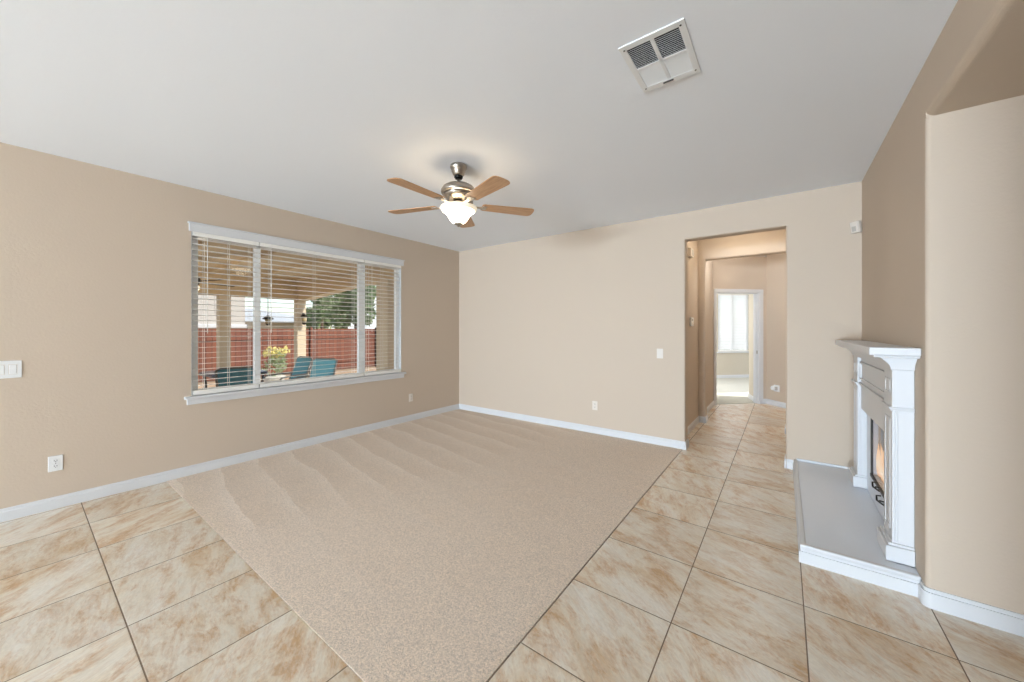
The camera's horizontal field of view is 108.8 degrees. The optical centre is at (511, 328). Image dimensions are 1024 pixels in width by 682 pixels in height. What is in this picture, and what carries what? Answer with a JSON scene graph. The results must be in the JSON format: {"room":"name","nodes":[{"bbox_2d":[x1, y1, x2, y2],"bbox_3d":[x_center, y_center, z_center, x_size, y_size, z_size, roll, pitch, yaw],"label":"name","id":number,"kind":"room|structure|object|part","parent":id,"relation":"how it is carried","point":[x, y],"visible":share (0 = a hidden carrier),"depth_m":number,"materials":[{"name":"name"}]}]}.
{"room":"living room","nodes":[
{"label":"living room","id":0,"kind":"room"},
{"bbox_2d":[0,142,458,508],"bbox_3d":[-6.883,0.022,-1.539,0.150,2.740,20.160,0,0,37],"label":"wall","id":1,"kind":"structure","parent":0,"point":[95,260],"depth_m":3.17,"materials":[{"name":"beige paint"}]},
{"bbox_2d":[0,360,21,378],"bbox_3d":[-3.671,0.295,2.667,0.010,0.128,0.128,0,0,37],"label":"light switch","id":2,"kind":"object","parent":1,"relation":"attached to","point":[8,369],"visible":1,"depth_m":2.68,"materials":[{"name":"white plastic"}]},
{"bbox_2d":[48,454,62,471],"bbox_3d":[-3.540,1.042,2.844,0.009,0.120,0.074,0,0,37],"label":"wall outlet","id":3,"kind":"object","parent":1,"relation":"attached to","point":[55,463],"visible":1,"depth_m":2.84,"materials":[{"name":"white plastic"}]},
{"bbox_2d":[0,404,458,521],"bbox_3d":[-6.865,1.346,-1.653,0.014,0.092,19.999,0,0,37],"label":"baseboard","id":4,"kind":"structure","parent":1,"relation":"attached to","point":[18,511],"depth_m":3.43,"materials":[{"name":"white paint"}]},
{"bbox_2d":[184,221,405,404],"bbox_3d":[-2.368,-0.150,4.478,0.150,1.741,2.505,0,0,37],"label":"window","id":5,"kind":"structure","parent":1,"relation":"in","point":[193,226],"depth_m":4.07,"materials":[{"name":"white paint"}]},
{"bbox_2d":[192,231,258,394],"bbox_3d":[-2.902,-0.151,3.736,0.061,1.573,0.552,0,0,37],"label":"window blind","id":6,"kind":"object","parent":5,"relation":"attached to","point":[194,234],"visible":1,"depth_m":3.71,"materials":[{"name":"white plastic"}]},
{"bbox_3d":[-3.017,-0.153,3.586,0.054,1.490,0.003,0,0,37],"label":"ladder cord","id":7,"kind":"part","parent":6,"relation":"part of","materials":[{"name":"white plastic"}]},
{"bbox_3d":[-2.904,0.614,3.738,0.052,0.043,0.548,0,0,37],"label":"rail","id":8,"kind":"part","parent":6,"relation":"part of","materials":[{"name":"white plastic"}]},
{"bbox_3d":[-2.898,-0.153,3.747,0.054,1.490,0.003,0,0,37],"label":"ladder cord","id":9,"kind":"part","parent":6,"relation":"part of","materials":[{"name":"white fabric"}]},
{"bbox_3d":[-2.368,0.653,4.478,0.150,0.027,2.505,0,0,37],"label":"sill","id":10,"kind":"part","parent":5,"relation":"part of","materials":[{"name":"white paint"}]},
{"bbox_3d":[-2.333,-0.977,4.458,0.030,0.088,2.465,0,0,37],"label":"head casing","id":11,"kind":"part","parent":5,"relation":"part of","materials":[{"name":"white paint"}]},
{"bbox_2d":[258,242,363,387],"bbox_3d":[-2.372,-0.151,4.453,0.061,1.573,1.220,0,0,37],"label":"window blind","id":12,"kind":"object","parent":5,"relation":"attached to","point":[264,245],"visible":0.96,"depth_m":4.35,"materials":[{"name":"white plastic"}]},
{"bbox_3d":[-2.374,0.614,4.455,0.052,0.043,1.216,0,0,37],"label":"rail","id":13,"kind":"part","parent":12,"relation":"part of","materials":[{"name":"white plastic"}]},
{"bbox_2d":[363,260,400,375],"bbox_3d":[-1.829,-0.151,5.186,0.061,1.573,0.590,0,0,37],"label":"window blind","id":14,"kind":"object","parent":5,"relation":"attached to","point":[366,262],"visible":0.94,"depth_m":5.13,"materials":[{"name":"white plastic"}]},
{"bbox_3d":[-1.970,-0.153,5.001,0.054,1.490,0.003,0,0,37],"label":"ladder cord","id":15,"kind":"part","parent":14,"relation":"part of","materials":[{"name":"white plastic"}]},
{"bbox_3d":[-1.832,0.614,5.187,0.052,0.043,0.586,0,0,37],"label":"rail","id":16,"kind":"part","parent":14,"relation":"part of","materials":[{"name":"white plastic"}]},
{"bbox_2d":[409,393,412,401],"bbox_3d":[-1.531,1.040,5.559,0.009,0.120,0.074,0,0,37],"label":"wall outlet","id":17,"kind":"object","parent":1,"relation":"attached to","point":[410,395],"visible":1,"depth_m":5.55,"materials":[{"name":"beige plastic"}]},
{"bbox_2d":[166,409,681,681],"bbox_3d":[-0.627,1.450,3.863,3.720,0.123,3.832,0,0,37],"label":"carpet","id":18,"kind":"structure","parent":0,"point":[426,549],"depth_m":2.60,"materials":[{"name":"beige carpet"}]},
{"bbox_2d":[0,0,957,251],"bbox_3d":[-4.403,-1.448,-3.568,6.550,0.200,20.150,0,0,37],"label":"ceiling","id":19,"kind":"structure","parent":0,"point":[305,107],"depth_m":2.14,"materials":[{"name":"white paint"}]},
{"bbox_2d":[387,162,533,227],"bbox_3d":[-0.470,-1.095,2.983,1.278,0.507,1.223,0,0,37],"label":"ceiling fan","id":20,"kind":"object","parent":19,"relation":"hanging from","point":[458,206],"visible":1,"depth_m":2.93,"materials":[{"name":"brown wood"}]},
{"bbox_3d":[-0.845,-1.023,3.154,0.460,0.006,0.148,0,7,18],"label":"blade","id":21,"kind":"part","parent":20,"relation":"part of","materials":[{"name":"brown wood"}]},
{"bbox_3d":[-0.690,-1.023,2.679,0.148,0.006,0.460,9,5,36],"label":"blade","id":22,"kind":"part","parent":20,"relation":"part of","materials":[{"name":"brown wood"}]},
{"bbox_3d":[-0.441,-0.935,3.023,0.302,0.134,0.302,0,0,37],"label":"lamp shade","id":23,"kind":"part","parent":20,"relation":"part of","materials":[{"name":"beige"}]},
{"bbox_3d":[-0.441,-1.023,3.448,0.148,0.006,0.460,-7,0,0],"label":"blade","id":24,"kind":"part","parent":20,"relation":"part of","materials":[{"name":"brown wood"}]},
{"bbox_3d":[-0.191,-1.023,2.680,0.148,0.006,0.460,9,-5,-36],"label":"blade","id":25,"kind":"part","parent":20,"relation":"part of","materials":[{"name":"brown wood"}]},
{"bbox_3d":[-0.037,-1.023,3.155,0.460,0.006,0.148,0,-7,-18],"label":"blade","id":26,"kind":"part","parent":20,"relation":"part of","materials":[{"name":"brown wood"}]},
{"bbox_2d":[618,18,700,92],"bbox_3d":[0.746,-1.437,1.834,0.292,0.203,0.404,0,0,37],"label":"ceiling vent","id":27,"kind":"object","parent":19,"relation":"in","point":[665,55],"visible":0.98,"depth_m":1.89,"materials":[{"name":"white plastic"}]},
{"bbox_2d":[0,377,1023,681],"bbox_3d":[-1.296,1.448,-0.117,7.381,0.128,29.295,0,0,37],"label":"floor","id":28,"kind":"structure","parent":0,"point":[704,579],"depth_m":1.84,"materials":[{"name":"tile"}]},
{"bbox_2d":[793,458,920,596],"bbox_3d":[2.453,1.334,2.768,0.501,0.116,1.806,0,0,37],"label":"hearth","id":29,"kind":"object","parent":28,"relation":"on","point":[837,521],"visible":0.9,"depth_m":2.38,"materials":[{"name":"white paint"}]},
{"bbox_2d":[835,340,920,566],"bbox_3d":[2.523,0.696,2.607,0.196,1.192,1.623,0,0,37],"label":"fireplace mantel","id":30,"kind":"object","parent":29,"relation":"on","point":[883,380],"visible":0.99,"depth_m":2.06,"materials":[{"name":"white paint"}]},
{"bbox_3d":[2.902,0.732,3.081,0.028,0.900,0.212,0,0,37],"label":"moulding","id":31,"kind":"part","parent":30,"relation":"part of","materials":[{"name":"white paint"}]},
{"bbox_3d":[2.551,0.359,2.601,0.018,0.195,0.985,0,0,37],"label":"frieze moulding","id":32,"kind":"part","parent":30,"relation":"part of","materials":[{"name":"white paint"}]},
{"bbox_2d":[870,419,883,505],"bbox_3d":[2.742,0.911,2.459,0.469,0.522,0.498,0,0,37],"label":"fireplace insert","id":33,"kind":"object","parent":30,"relation":"in","point":[879,459],"visible":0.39,"depth_m":2.66,"materials":[{"name":"black metal"}]},
{"bbox_2d":[835,340,920,358],"bbox_3d":[2.523,0.128,2.607,0.196,0.056,1.623,0,0,37],"label":"mantel shelf","id":34,"kind":"object","parent":30,"relation":"attached to","point":[878,350],"depth_m":2.01,"materials":[{"name":"white paint"}]},
{"bbox_3d":[2.553,0.190,2.599,0.139,0.072,1.499,0,0,37],"label":"crown","id":35,"kind":"part","parent":30,"relation":"part of","materials":[{"name":"white paint"}]},
{"bbox_3d":[2.194,0.732,2.125,0.028,0.900,0.212,0,0,37],"label":"moulding","id":36,"kind":"part","parent":30,"relation":"part of","materials":[{"name":"white paint"}]},
{"bbox_2d":[459,181,861,466],"bbox_3d":[1.537,0.022,4.670,6.000,2.740,0.160,0,0,37],"label":"wall","id":37,"kind":"structure","parent":0,"point":[550,327],"depth_m":4.54,"materials":[{"name":"beige paint"}]},
{"bbox_2d":[459,404,688,449],"bbox_3d":[0.586,1.346,5.365,3.644,0.092,0.174,0,0,37],"label":"baseboard","id":38,"kind":"structure","parent":37,"relation":"attached to","point":[682,445],"depth_m":4.96,"materials":[{"name":"white paint"}]},
{"bbox_2d":[592,401,596,409],"bbox_3d":[1.104,1.020,4.885,0.074,0.120,0.009,0,0,37],"label":"wall outlet","id":39,"kind":"object","parent":37,"relation":"attached to","point":[594,403],"visible":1,"depth_m":4.89,"materials":[{"name":"beige plastic"}]},
{"bbox_2d":[657,349,662,357],"bbox_3d":[1.771,0.294,4.392,0.072,0.116,0.009,0,0,37],"label":"light switch","id":40,"kind":"object","parent":37,"relation":"attached to","point":[659,351],"visible":1,"depth_m":4.39,"materials":[{"name":"beige plastic"}]},
{"bbox_2d":[784,454,792,468],"bbox_3d":[3.007,1.346,3.573,0.569,0.092,0.174,0,0,37],"label":"baseboard","id":41,"kind":"structure","parent":37,"relation":"attached to","point":[788,463],"depth_m":3.66,"materials":[{"name":"white paint"}]},
{"bbox_2d":[850,220,861,233],"bbox_3d":[3.142,-0.929,3.344,0.077,0.109,0.072,0,0,-8],"label":"sensor","id":42,"kind":"object","parent":37,"relation":"attached to","point":[856,226],"visible":1,"depth_m":3.32,"materials":[{"name":"beige plastic"}]},
{"bbox_2d":[688,241,712,425],"bbox_3d":[2.754,-0.208,5.573,0.160,3.200,2.740,0,0,37],"label":"wall","id":43,"kind":"structure","parent":0,"point":[692,262],"depth_m":5.31,"materials":[{"name":"beige paint"}]},
{"bbox_2d":[688,248,693,257],"bbox_3d":[2.393,-1.018,4.907,0.052,0.110,0.180,0,0,37],"label":"door chime","id":44,"kind":"object","parent":43,"relation":"attached to","point":[690,250],"visible":0.88,"depth_m":4.84,"materials":[{"name":"beige plastic"}]},
{"bbox_2d":[689,317,693,325],"bbox_3d":[2.456,-0.098,5.010,0.031,0.120,0.150,0,0,37],"label":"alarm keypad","id":45,"kind":"object","parent":43,"relation":"attached to","point":[691,319],"visible":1,"depth_m":4.96,"materials":[{"name":"white plastic"}]},
{"bbox_2d":[688,400,713,433],"bbox_3d":[2.875,1.346,5.514,0.106,0.092,2.790,0,0,37],"label":"baseboard","id":46,"kind":"structure","parent":43,"relation":"attached to","point":[701,419],"depth_m":5.43,"materials":[{"name":"white paint"}]},
{"bbox_2d":[717,294,752,395],"bbox_3d":[5.712,0.022,8.791,6.050,2.740,3.335,0,0,-8],"label":"wall","id":47,"kind":"structure","parent":0,"point":[727,363],"depth_m":10.38,"materials":[{"name":"beige paint"}]},
{"bbox_2d":[717,296,748,352],"bbox_3d":[6.295,-0.171,10.448,1.099,1.695,0.150,0,0,-8],"label":"window","id":48,"kind":"structure","parent":47,"relation":"in","point":[718,296],"depth_m":10.47,"materials":[{"name":"white glass"}]},
{"bbox_3d":[6.298,0.662,10.428,1.099,0.030,0.110,0,0,-8],"label":"sill","id":49,"kind":"part","parent":48,"relation":"part of","materials":[{"name":"white paint"}]},
{"bbox_2d":[718,294,748,351],"bbox_3d":[6.298,-0.188,10.431,0.969,1.650,0.055,0,0,-8],"label":"window blind","id":50,"kind":"object","parent":48,"relation":"attached to","point":[737,333],"visible":0.88,"depth_m":10.43,"materials":[{"name":"white plastic"}]},
{"bbox_3d":[6.297,0.620,10.433,0.959,0.035,0.050,0,0,-8],"label":"rail","id":51,"kind":"part","parent":50,"relation":"part of","materials":[{"name":"white plastic"}]},
{"bbox_2d":[717,374,752,400],"bbox_3d":[5.722,1.346,8.722,5.750,0.092,3.195,0,0,-8],"label":"baseboard","id":52,"kind":"structure","parent":47,"relation":"attached to","point":[745,375],"depth_m":10.39,"materials":[{"name":"white paint"}]},
{"bbox_2d":[713,255,765,399],"bbox_3d":[4.081,-0.208,6.803,1.336,3.200,0.115,0,0,-8],"label":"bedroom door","id":53,"kind":"structure","parent":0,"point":[745,272],"depth_m":6.78,"materials":[{"name":"beige paint"}]},
{"bbox_2d":[714,289,762,404],"bbox_3d":[4.168,0.329,6.807,1.010,2.126,0.133,0,0,-8],"label":"door frame","id":54,"kind":"structure","parent":53,"relation":"attached to","point":[757,293],"depth_m":6.81,"materials":[{"name":"white paint"}]},
{"bbox_2d":[698,229,785,416],"bbox_3d":[3.310,-0.208,5.199,1.180,3.200,0.160,0,0,37],"label":"wall","id":55,"kind":"structure","parent":0,"point":[769,242],"depth_m":5.38,"materials":[{"name":"beige paint"}]},
{"bbox_2d":[766,253,785,402],"bbox_3d":[4.918,-0.208,6.122,0.120,3.200,1.520,0,0,-8],"label":"wall","id":56,"kind":"structure","parent":0,"point":[775,263],"depth_m":6.63,"materials":[{"name":"beige paint"}]},
{"bbox_2d":[763,399,785,433],"bbox_3d":[4.239,1.346,5.065,0.983,0.092,3.601,0,0,30],"label":"baseboard","id":57,"kind":"structure","parent":56,"relation":"attached to","point":[765,401],"depth_m":6.63,"materials":[{"name":"white paint"}]},
{"bbox_2d":[770,385,779,391],"bbox_3d":[4.749,1.072,6.632,0.064,0.120,0.149,0,0,-8],"label":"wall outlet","id":58,"kind":"object","parent":56,"relation":"attached to","point":[776,388],"visible":1,"depth_m":6.61,"materials":[{"name":"white plastic"}]},
{"bbox_2d":[862,0,1023,614],"bbox_3d":[-2.301,0.022,-5.030,1.132,2.740,20.000,0,0,37],"label":"wall","id":59,"kind":"structure","parent":0,"point":[943,190],"depth_m":1.76,"materials":[{"name":"beige paint"}]},
{"bbox_2d":[918,580,1023,636],"bbox_3d":[2.424,1.345,1.619,0.846,0.095,0.075,0,0,37],"label":"baseboard","id":60,"kind":"structure","parent":59,"relation":"attached to","point":[1008,621],"depth_m":1.75,"materials":[{"name":"white paint"}]},
{"label":"outside","id":61,"kind":"structure","parent":0,"visible":0},
{"bbox_2d":[198,366,375,388],"bbox_3d":[-21.258,1.602,33.880,54.600,0.080,100.000,0,0,37],"label":"patio floor","id":62,"kind":"structure","parent":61,"point":[369,368],"depth_m":13.16,"materials":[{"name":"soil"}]},
{"bbox_2d":[198,295,246,328],"bbox_3d":[-16.743,-1.908,14.429,5.600,7.600,9.800,0,0,37],"label":"house","id":63,"kind":"structure","parent":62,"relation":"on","point":[237,316],"depth_m":15.67,"materials":[{"name":"white paint"}]},
{"bbox_2d":[262,345,289,381],"bbox_3d":[-5.772,0.972,8.995,0.571,1.140,0.592,0,0,-17],"label":"potted flower","id":64,"kind":"object","parent":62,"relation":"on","point":[281,355],"visible":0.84,"depth_m":8.91,"materials":[{"name":"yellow plant"}]},
{"bbox_3d":[-5.802,1.342,8.957,0.480,0.400,0.480,0,0,37],"label":"pot","id":65,"kind":"part","parent":64,"relation":"part of","materials":[{"name":"beige"}]},
{"bbox_2d":[245,308,319,328],"bbox_3d":[-18.786,0.542,24.276,7.400,3.900,11.500,0,0,37],"label":"house","id":66,"kind":"structure","parent":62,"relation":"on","point":[277,316],"depth_m":24.15,"materials":[{"name":"beige"}]},
{"bbox_2d":[198,327,375,381],"bbox_3d":[-3.964,0.742,17.350,0.110,1.600,46.000,0,0,37],"label":"fence","id":67,"kind":"object","parent":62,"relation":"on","point":[342,340],"visible":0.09,"depth_m":12.48,"materials":[{"name":"red wood"}]},
{"bbox_3d":[-3.976,0.747,17.359,0.040,0.990,46.000,0,0,37],"label":"rail","id":68,"kind":"part","parent":67,"relation":"part of","materials":[{"name":"red wood"}]},
{"bbox_3d":[-7.141,0.742,13.039,0.090,1.600,0.090,0,0,37],"label":"post","id":69,"kind":"part","parent":67,"relation":"part of","materials":[{"name":"wood"}]},
{"bbox_3d":[-5.595,0.742,15.129,0.090,1.600,0.090,0,0,37],"label":"post","id":70,"kind":"part","parent":67,"relation":"part of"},
{"bbox_2d":[306,298,330,328],"bbox_3d":[-12.199,-0.590,23.246,1.433,4.376,2.062,0,0,37],"label":"tree","id":71,"kind":"object","parent":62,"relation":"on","point":[316,318],"visible":0.45,"depth_m":22.78,"materials":[{"name":"green plant"}]},
{"bbox_2d":[320,294,351,327],"bbox_3d":[-9.568,-1.459,20.633,2.094,6.111,2.714,0,0,37],"label":"tree","id":72,"kind":"object","parent":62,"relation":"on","point":[326,298],"visible":0.04,"depth_m":19.75,"materials":[{"name":"green plant"}]},
{"bbox_3d":[-9.568,-2.432,20.633,2.094,4.166,2.714,0,0,37],"label":"crown","id":73,"kind":"part","parent":72,"relation":"part of","materials":[{"name":"green plant"}]},
{"bbox_2d":[325,285,375,328],"bbox_3d":[-7.403,-0.955,17.314,2.494,5.104,2.855,0,0,37],"label":"tree","id":74,"kind":"object","parent":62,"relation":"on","point":[334,310],"visible":0.38,"depth_m":17.00,"materials":[{"name":"green plant"}]},
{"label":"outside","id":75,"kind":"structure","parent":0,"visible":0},
{"bbox_3d":[-4.045,1.592,6.835,5.250,0.100,15.000,0,0,37],"label":"patio","id":76,"kind":"object","parent":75,"visible":0},
{"bbox_2d":[214,366,252,386],"bbox_3d":[-4.186,1.050,5.653,0.569,0.993,0.694,0,0,-28],"label":"patio chair","id":77,"kind":"object","parent":76,"relation":"on","point":[245,372],"visible":0.16,"depth_m":5.38,"materials":[{"name":"teal fabric"}]},
{"bbox_3d":[-4.300,0.877,5.349,0.028,0.560,0.236,0,0,-29],"label":"rail","id":78,"kind":"part","parent":77,"relation":"part of","materials":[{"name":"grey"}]},
{"bbox_3d":[-4.031,0.584,5.366,0.503,0.061,0.043,0,0,-28],"label":"rail","id":79,"kind":"part","parent":77,"relation":"part of","materials":[{"name":"grey"}]},
{"bbox_2d":[199,370,268,387],"bbox_3d":[-4.874,1.144,6.429,0.920,0.804,0.820,0,0,37],"label":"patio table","id":80,"kind":"object","parent":76,"relation":"on","point":[207,373],"visible":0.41,"depth_m":6.37,"materials":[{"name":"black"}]},
{"bbox_2d":[264,356,312,379],"bbox_3d":[-4.343,1.050,7.132,0.569,0.993,0.694,0,0,29],"label":"patio chair","id":81,"kind":"object","parent":76,"relation":"on","point":[302,361],"visible":0.49,"depth_m":7.34,"materials":[{"name":"teal fabric"}]},
{"bbox_3d":[-4.599,1.205,7.199,0.054,0.676,0.566,0,0,29],"label":"arm","id":82,"kind":"part","parent":81,"relation":"part of","materials":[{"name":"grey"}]},
{"bbox_3d":[-4.147,1.205,6.953,0.054,0.676,0.566,0,0,29],"label":"arm","id":83,"kind":"part","parent":81,"relation":"part of","materials":[{"name":"grey"}]},
{"bbox_2d":[198,238,393,369],"bbox_3d":[-5.328,0.187,4.227,4.190,2.710,7.280,0,0,37],"label":"patio cover","id":84,"kind":"object","parent":76,"relation":"on","point":[221,349],"visible":0.24,"depth_m":6.69,"materials":[{"name":"beige paint"}]},
{"bbox_2d":[198,276,234,290],"bbox_3d":[-4.786,-0.773,5.455,0.946,0.470,0.946,0,0,-29],"label":"patio ceiling fan","id":85,"kind":"object","parent":84,"relation":"hanging from","point":[199,279],"visible":0.04,"depth_m":5.49,"materials":[{"name":"black metal"}]},
{"bbox_3d":[-5.449,0.457,6.929,0.240,2.170,0.240,0,0,37],"label":"post","id":86,"kind":"part","parent":84,"relation":"part of","materials":[{"name":"beige paint"}]},
{"bbox_2d":[262,315,273,325],"bbox_3d":[-5.009,-0.347,7.524,0.220,0.558,0.190,0,0,37],"label":"hanging lantern","id":87,"kind":"object","parent":84,"relation":"hanging from","point":[264,318],"visible":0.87,"depth_m":7.49,"materials":[{"name":"black metal"}]},
{"bbox_3d":[-4.640,0.457,8.022,0.240,2.170,0.240,0,0,37],"label":"post","id":88,"kind":"part","parent":84,"relation":"part of","materials":[{"name":"beige paint"}]},
{"bbox_2d":[300,313,307,324],"bbox_3d":[-4.497,-0.223,7.916,0.193,0.269,0.130,0,0,37],"label":"wall lantern","id":89,"kind":"object","parent":84,"relation":"attached to","point":[304,320],"visible":1,"depth_m":7.87,"materials":[{"name":"black metal"}]},
{"bbox_3d":[-2.068,0.367,6.119,0.320,2.350,0.240,0,0,37],"label":"wing post","id":90,"kind":"part","parent":84,"relation":"part of","materials":[{"name":"beige paint"}]},
{"bbox_2d":[293,358,337,378],"bbox_3d":[-3.612,1.050,6.690,0.569,0.993,0.694,0,0,7],"label":"patio chair","id":91,"kind":"object","parent":76,"relation":"on","point":[321,364],"visible":0.32,"depth_m":6.95,"materials":[{"name":"teal fabric"}]}
]}

